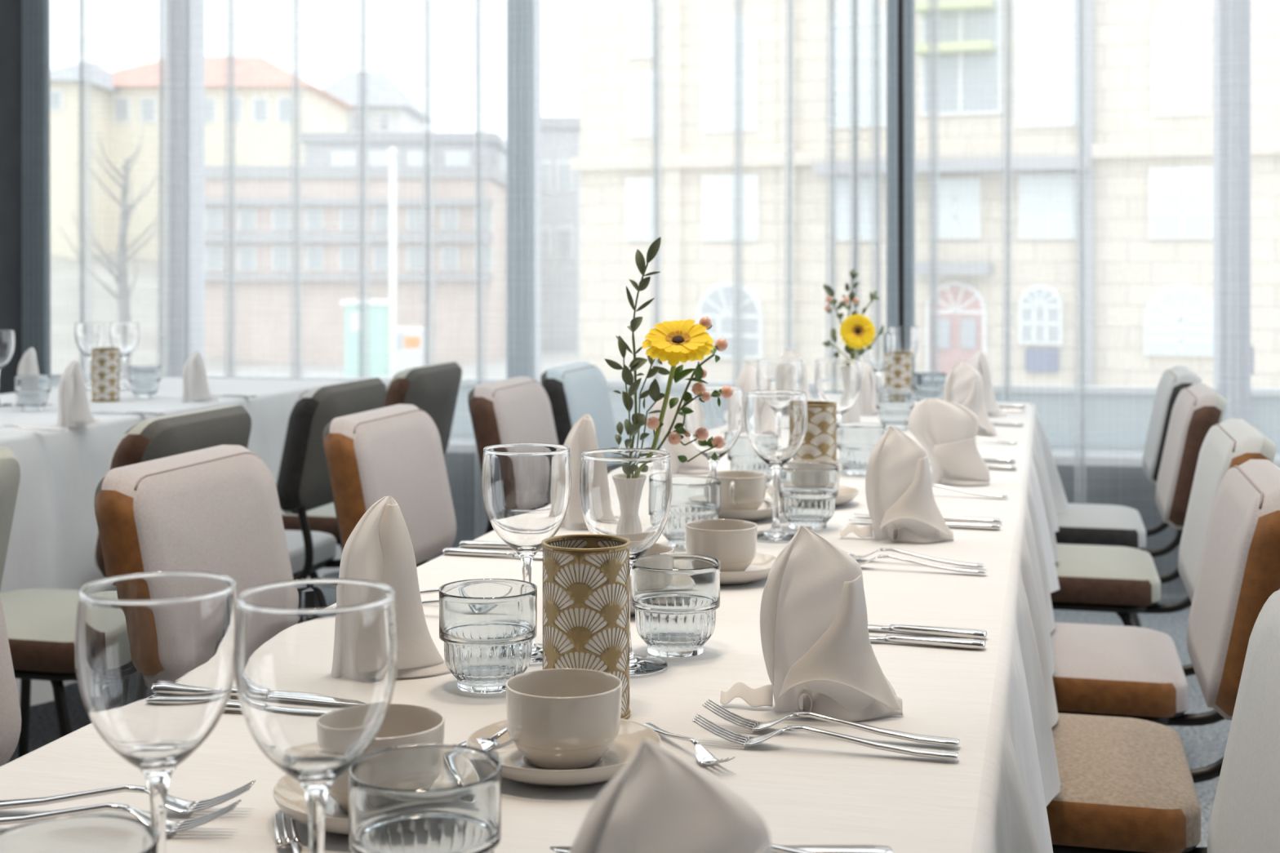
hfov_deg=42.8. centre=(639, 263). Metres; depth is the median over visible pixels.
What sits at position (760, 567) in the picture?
saucer
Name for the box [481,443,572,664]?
wine glass
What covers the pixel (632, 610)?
saucer
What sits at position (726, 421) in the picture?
bowl
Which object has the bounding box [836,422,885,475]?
water tumbler
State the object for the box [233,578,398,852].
wine glass
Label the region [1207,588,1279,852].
dining chair
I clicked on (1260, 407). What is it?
window
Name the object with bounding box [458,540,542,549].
table knife
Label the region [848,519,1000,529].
table knife
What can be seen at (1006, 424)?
table knife
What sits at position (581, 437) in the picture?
folded napkin
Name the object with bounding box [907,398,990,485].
folded napkin
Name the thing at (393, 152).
flag pole
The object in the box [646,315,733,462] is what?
sprig
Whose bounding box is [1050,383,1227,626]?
dining chair
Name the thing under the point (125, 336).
bowl
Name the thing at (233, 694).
table knife
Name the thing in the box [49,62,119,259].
house
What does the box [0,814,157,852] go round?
water tumbler
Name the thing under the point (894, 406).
water tumbler
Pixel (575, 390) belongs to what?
dining chair
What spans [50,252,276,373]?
hillside
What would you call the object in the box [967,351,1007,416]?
folded napkin
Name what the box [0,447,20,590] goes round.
dining chair
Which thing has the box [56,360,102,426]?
folded napkin
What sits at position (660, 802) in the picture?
folded napkin
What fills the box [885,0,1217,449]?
window
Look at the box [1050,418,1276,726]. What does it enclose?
dining chair
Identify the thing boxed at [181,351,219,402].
folded napkin
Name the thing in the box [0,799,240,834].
fork
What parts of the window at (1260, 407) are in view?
post, rail, frosted pane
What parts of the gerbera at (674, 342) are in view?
stem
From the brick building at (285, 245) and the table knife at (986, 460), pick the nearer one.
the table knife at (986, 460)
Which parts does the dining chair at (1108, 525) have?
seat, seat, leg, backrest, backrest, backrest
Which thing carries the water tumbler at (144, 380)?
on the tablecloth at (54, 531)
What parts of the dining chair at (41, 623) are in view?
leg, seat, seat, seat frame, leg, backrest, backrest, backrest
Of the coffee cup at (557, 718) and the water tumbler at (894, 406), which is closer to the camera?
the coffee cup at (557, 718)
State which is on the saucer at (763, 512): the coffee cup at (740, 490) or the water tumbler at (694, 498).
the coffee cup at (740, 490)
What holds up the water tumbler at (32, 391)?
on the tablecloth at (54, 531)
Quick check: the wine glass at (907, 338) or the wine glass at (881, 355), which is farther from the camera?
the wine glass at (907, 338)
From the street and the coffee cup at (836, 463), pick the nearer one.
the coffee cup at (836, 463)
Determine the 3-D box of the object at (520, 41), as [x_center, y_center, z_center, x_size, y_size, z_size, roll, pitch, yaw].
[-0.411,-0.390,5.628,0.104,2.960,0.040,0,0,10]
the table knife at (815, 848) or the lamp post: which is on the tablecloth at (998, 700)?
the table knife at (815, 848)
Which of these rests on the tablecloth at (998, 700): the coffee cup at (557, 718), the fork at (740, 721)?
the fork at (740, 721)
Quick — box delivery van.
[396,326,430,373]
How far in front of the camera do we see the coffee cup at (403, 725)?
1.11 m
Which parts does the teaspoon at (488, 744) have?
handle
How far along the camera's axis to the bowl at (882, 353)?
4.08 m
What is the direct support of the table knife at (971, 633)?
on the tablecloth at (998, 700)
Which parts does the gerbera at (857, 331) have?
stem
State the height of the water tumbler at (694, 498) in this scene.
0.086 m
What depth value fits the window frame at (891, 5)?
5.41 m
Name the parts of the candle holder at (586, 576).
plate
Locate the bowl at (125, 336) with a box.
[109,322,139,356]
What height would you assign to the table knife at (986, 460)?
0.008 m
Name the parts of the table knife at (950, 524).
blade, handle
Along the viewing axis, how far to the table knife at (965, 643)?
1.57 m
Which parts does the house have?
pane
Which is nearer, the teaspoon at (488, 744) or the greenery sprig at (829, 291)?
the teaspoon at (488, 744)
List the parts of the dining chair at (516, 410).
backrest, backrest, backrest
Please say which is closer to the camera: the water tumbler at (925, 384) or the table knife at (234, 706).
the table knife at (234, 706)
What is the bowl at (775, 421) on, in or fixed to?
on the wine glass at (775, 421)
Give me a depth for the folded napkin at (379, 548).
1.47 m
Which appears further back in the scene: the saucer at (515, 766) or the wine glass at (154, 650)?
the saucer at (515, 766)
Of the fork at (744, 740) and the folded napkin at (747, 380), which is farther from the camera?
the folded napkin at (747, 380)
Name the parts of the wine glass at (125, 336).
stem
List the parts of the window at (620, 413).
post, rail, frosted pane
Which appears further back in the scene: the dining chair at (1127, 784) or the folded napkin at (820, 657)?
the dining chair at (1127, 784)
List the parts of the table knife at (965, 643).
blade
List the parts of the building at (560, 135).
pane, pane, pane, pane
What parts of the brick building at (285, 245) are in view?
pane, pane, pane, pane, pane, pane, pane, pane, pane, pane, pane, pane, pane, pane, pane, pane, pane, pane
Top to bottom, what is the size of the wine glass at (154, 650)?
0.196 m
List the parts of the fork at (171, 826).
handle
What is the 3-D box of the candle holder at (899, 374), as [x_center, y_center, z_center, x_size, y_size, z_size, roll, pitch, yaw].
[0.667,0.298,4.215,0.073,0.142,0.073,0,0,20]
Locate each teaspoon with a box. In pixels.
[457,726,507,751]
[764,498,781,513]
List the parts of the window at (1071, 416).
post, frosted pane, rail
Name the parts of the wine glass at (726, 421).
stem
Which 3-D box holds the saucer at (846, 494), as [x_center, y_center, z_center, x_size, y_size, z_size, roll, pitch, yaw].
[0.266,0.359,2.518,0.142,0.020,0.142,0,0,14]
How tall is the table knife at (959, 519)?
0.008 m
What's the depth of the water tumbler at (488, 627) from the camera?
1.39 m
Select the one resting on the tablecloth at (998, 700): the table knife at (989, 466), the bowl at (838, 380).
the table knife at (989, 466)
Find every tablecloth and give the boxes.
[0,377,346,706]
[0,398,1069,852]
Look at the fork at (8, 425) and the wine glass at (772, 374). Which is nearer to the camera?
the wine glass at (772, 374)
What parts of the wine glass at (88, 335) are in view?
stem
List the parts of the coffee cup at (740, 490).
handle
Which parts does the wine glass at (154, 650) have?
stem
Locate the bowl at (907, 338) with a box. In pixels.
[888,326,919,358]
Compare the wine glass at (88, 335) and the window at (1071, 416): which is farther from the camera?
the window at (1071, 416)
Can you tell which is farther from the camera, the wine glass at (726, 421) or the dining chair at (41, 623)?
the dining chair at (41, 623)
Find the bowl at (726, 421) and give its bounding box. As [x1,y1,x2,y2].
[683,386,743,458]
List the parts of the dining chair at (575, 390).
backrest, backrest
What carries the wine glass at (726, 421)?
on the tablecloth at (998, 700)
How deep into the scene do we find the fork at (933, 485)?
2.58 m
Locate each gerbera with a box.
[641,319,715,449]
[839,313,875,359]
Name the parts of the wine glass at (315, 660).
stem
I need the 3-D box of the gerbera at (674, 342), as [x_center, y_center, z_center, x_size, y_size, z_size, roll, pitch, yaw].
[0.036,0.186,1.866,0.099,0.244,0.074,0,0,1]
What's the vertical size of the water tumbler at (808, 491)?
0.086 m
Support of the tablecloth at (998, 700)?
on the dining table
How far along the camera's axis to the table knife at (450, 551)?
2.06 m
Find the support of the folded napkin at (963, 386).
on the tablecloth at (998, 700)
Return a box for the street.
[205,349,580,377]
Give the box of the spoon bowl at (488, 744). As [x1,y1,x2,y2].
[457,737,498,751]
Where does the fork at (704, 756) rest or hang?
on the tablecloth at (998, 700)
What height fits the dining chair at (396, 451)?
0.840 m
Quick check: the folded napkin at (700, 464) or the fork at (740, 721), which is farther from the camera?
the folded napkin at (700, 464)
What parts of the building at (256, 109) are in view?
pane, pane, pane, pane, pane, pane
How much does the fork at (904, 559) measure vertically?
0.017 m
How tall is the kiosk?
2.229 m
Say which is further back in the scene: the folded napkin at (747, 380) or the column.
the column
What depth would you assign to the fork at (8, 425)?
3.58 m
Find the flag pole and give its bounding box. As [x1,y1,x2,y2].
[387,146,398,377]
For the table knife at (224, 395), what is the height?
0.008 m
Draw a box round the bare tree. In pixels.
[58,130,165,373]
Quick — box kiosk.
[340,299,389,377]
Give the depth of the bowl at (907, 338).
4.46 m
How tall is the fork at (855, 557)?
0.017 m
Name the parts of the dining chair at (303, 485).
backrest, seat frame, seat, leg, backrest, backrest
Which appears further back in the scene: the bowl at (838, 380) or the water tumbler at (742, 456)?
the bowl at (838, 380)
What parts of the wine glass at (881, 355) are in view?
stem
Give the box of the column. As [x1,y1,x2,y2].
[0,0,22,394]
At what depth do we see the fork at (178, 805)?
1.10 m
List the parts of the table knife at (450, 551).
handle, blade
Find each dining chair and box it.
[0,404,251,758]
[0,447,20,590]
[0,594,21,766]
[93,444,293,595]
[275,377,386,580]
[280,361,462,552]
[322,404,456,567]
[467,376,558,534]
[540,361,618,448]
[1046,458,1279,852]
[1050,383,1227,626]
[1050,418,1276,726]
[1054,365,1201,627]
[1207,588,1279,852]
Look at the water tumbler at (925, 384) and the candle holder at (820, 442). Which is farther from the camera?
the water tumbler at (925, 384)
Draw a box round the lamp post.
[1250,345,1253,375]
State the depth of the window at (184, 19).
6.16 m
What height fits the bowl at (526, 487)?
0.098 m
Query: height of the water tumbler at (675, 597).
0.086 m
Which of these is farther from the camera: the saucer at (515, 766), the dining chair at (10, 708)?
the dining chair at (10, 708)
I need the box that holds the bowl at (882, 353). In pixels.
[862,332,895,371]
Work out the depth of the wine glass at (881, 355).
4.08 m
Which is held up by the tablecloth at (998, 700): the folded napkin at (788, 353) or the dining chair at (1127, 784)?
the folded napkin at (788, 353)
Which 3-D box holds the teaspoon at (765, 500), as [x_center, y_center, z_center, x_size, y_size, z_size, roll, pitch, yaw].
[0.193,0.353,2.398,0.028,0.011,0.135,0,1,-10]
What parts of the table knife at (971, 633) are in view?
blade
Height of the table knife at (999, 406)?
0.008 m
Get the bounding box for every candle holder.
[91,347,119,401]
[541,533,630,719]
[792,400,836,461]
[884,351,912,389]
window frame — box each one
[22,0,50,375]
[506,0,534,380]
[886,0,897,332]
[903,0,914,390]
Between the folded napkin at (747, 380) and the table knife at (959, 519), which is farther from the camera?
the folded napkin at (747, 380)
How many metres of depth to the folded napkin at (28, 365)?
4.24 m
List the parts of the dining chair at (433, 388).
seat, seat, seat frame, backrest, backrest, backrest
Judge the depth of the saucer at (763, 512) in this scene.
2.32 m
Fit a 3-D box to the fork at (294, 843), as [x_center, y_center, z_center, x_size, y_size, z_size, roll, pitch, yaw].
[-0.210,0.363,0.998,0.016,0.012,0.135,0,0,-19]
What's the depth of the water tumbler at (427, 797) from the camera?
0.89 m
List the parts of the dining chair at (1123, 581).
seat frame, seat, seat, leg, leg, backrest, backrest, backrest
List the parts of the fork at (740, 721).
handle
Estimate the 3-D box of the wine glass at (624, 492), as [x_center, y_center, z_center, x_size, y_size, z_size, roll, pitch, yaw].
[-0.013,0.271,1.496,0.085,0.196,0.085,0,0,42]
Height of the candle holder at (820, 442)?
0.142 m
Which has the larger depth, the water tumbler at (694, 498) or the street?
the street
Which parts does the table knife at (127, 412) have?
blade, handle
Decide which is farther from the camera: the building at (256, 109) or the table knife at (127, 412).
the building at (256, 109)
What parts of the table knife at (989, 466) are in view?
handle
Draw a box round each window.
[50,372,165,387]
[165,0,506,436]
[506,0,904,439]
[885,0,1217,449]
[1213,0,1279,452]
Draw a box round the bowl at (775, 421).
[744,390,807,465]
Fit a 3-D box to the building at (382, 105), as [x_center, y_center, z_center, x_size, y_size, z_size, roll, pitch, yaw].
[-14.446,-3.693,86.500,5.783,13.005,10.000,0,0,0]
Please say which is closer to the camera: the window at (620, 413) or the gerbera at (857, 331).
the gerbera at (857, 331)
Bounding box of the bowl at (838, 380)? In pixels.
[814,358,862,414]
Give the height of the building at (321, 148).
7.471 m
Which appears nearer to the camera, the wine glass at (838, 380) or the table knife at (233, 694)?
the table knife at (233, 694)
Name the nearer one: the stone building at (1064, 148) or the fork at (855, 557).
the fork at (855, 557)
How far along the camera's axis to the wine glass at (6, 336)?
4.22 m
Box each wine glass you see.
[0,329,14,406]
[75,322,105,390]
[75,570,237,852]
[109,322,139,390]
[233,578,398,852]
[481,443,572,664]
[579,448,672,676]
[683,386,743,519]
[744,390,807,542]
[755,358,803,391]
[814,358,862,470]
[862,332,895,389]
[888,326,919,398]
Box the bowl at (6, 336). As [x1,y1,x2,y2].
[0,329,14,368]
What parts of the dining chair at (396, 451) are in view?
backrest, backrest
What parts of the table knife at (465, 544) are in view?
handle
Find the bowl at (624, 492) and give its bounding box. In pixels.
[579,448,672,561]
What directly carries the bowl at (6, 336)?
on the wine glass at (6, 336)
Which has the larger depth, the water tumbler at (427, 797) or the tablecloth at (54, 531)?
the tablecloth at (54, 531)
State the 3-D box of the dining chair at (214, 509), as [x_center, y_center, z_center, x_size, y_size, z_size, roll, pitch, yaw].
[-0.415,0.692,2.249,0.554,0.840,0.418,0,0,14]
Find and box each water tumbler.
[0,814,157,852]
[14,374,50,410]
[128,364,160,398]
[348,743,502,852]
[439,578,537,693]
[630,553,719,657]
[662,475,720,549]
[727,431,773,487]
[778,462,838,530]
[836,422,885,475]
[875,388,914,429]
[912,372,946,402]
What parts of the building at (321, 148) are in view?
pane, pane, pane, pane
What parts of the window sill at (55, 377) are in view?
frosted pane, rail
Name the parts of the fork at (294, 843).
handle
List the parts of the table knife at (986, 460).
handle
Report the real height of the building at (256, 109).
12.353 m
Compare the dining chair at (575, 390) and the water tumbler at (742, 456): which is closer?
the water tumbler at (742, 456)
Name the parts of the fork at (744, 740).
handle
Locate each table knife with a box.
[90,411,164,414]
[212,394,256,397]
[224,701,241,711]
[230,687,237,697]
[442,547,542,558]
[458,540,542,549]
[550,844,893,852]
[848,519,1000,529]
[853,513,1001,524]
[867,624,986,639]
[869,635,985,649]
[928,457,1016,462]
[928,462,1017,470]
[991,422,1023,426]
[998,404,1025,408]
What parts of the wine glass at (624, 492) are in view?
stem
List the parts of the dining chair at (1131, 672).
seat frame, seat, seat, backrest, backrest, backrest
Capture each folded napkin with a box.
[15,347,52,406]
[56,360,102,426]
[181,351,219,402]
[338,496,449,678]
[560,413,598,529]
[568,738,772,852]
[650,395,710,474]
[720,524,902,721]
[734,362,757,431]
[780,348,813,400]
[840,426,953,542]
[857,363,878,415]
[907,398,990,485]
[942,359,996,435]
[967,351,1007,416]
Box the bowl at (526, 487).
[481,443,572,552]
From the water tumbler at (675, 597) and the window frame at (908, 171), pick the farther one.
the window frame at (908, 171)
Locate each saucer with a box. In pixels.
[272,773,348,835]
[466,718,661,786]
[630,604,635,614]
[677,551,776,584]
[717,497,781,521]
[766,485,858,506]
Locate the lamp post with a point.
(1251, 347)
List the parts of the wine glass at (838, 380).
stem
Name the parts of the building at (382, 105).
pane, pane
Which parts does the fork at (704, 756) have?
handle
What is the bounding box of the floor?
[5,571,1231,847]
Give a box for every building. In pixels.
[108,56,358,262]
[204,165,506,363]
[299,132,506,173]
[320,71,433,132]
[541,116,580,351]
[569,0,1279,387]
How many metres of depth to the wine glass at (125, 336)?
4.76 m
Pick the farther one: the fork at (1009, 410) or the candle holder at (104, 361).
the candle holder at (104, 361)
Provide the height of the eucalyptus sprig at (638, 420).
0.339 m
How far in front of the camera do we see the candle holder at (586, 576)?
1.31 m
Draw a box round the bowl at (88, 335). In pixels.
[75,322,105,356]
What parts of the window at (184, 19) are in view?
post, rail, frosted pane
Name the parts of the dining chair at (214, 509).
backrest, backrest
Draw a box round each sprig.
[604,236,669,448]
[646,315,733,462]
[822,268,884,359]
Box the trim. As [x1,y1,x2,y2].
[445,436,1279,467]
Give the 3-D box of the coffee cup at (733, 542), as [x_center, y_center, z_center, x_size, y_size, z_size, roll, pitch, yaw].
[0.097,0.335,1.923,0.090,0.056,0.085,0,0,-39]
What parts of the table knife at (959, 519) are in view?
blade, handle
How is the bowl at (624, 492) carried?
on the wine glass at (624, 492)
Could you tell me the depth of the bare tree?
33.98 m
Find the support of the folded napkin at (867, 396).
on the tablecloth at (998, 700)
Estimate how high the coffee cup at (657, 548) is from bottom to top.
0.056 m
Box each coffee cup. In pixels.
[328,703,444,813]
[505,668,622,769]
[630,542,674,590]
[684,519,757,572]
[707,470,766,510]
[786,459,839,487]
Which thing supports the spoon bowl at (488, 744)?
on the teaspoon at (488, 744)
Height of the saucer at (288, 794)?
0.020 m
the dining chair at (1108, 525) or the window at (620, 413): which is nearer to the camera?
the dining chair at (1108, 525)
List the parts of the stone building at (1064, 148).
cornice, door pane, door, door pane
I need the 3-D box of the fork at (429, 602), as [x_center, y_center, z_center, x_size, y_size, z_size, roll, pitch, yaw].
[-0.222,0.359,1.718,0.200,0.017,0.023,0,0,19]
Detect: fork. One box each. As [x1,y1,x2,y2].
[0,424,65,431]
[0,779,255,813]
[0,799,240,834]
[274,812,302,852]
[419,588,439,594]
[422,599,439,604]
[642,723,734,764]
[692,713,958,759]
[702,698,959,746]
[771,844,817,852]
[844,547,984,568]
[858,555,986,573]
[932,484,1008,497]
[975,436,1017,443]
[1000,408,1025,412]
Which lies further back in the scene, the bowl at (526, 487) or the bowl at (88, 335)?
the bowl at (88, 335)
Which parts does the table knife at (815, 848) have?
blade, handle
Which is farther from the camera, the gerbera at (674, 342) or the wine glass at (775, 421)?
the wine glass at (775, 421)
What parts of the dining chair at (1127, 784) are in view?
seat frame, seat, seat, backrest, backrest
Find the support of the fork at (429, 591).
on the tablecloth at (998, 700)
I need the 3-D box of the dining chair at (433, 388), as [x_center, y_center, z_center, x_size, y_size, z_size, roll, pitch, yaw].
[-0.798,0.692,4.449,0.554,0.840,0.418,0,0,14]

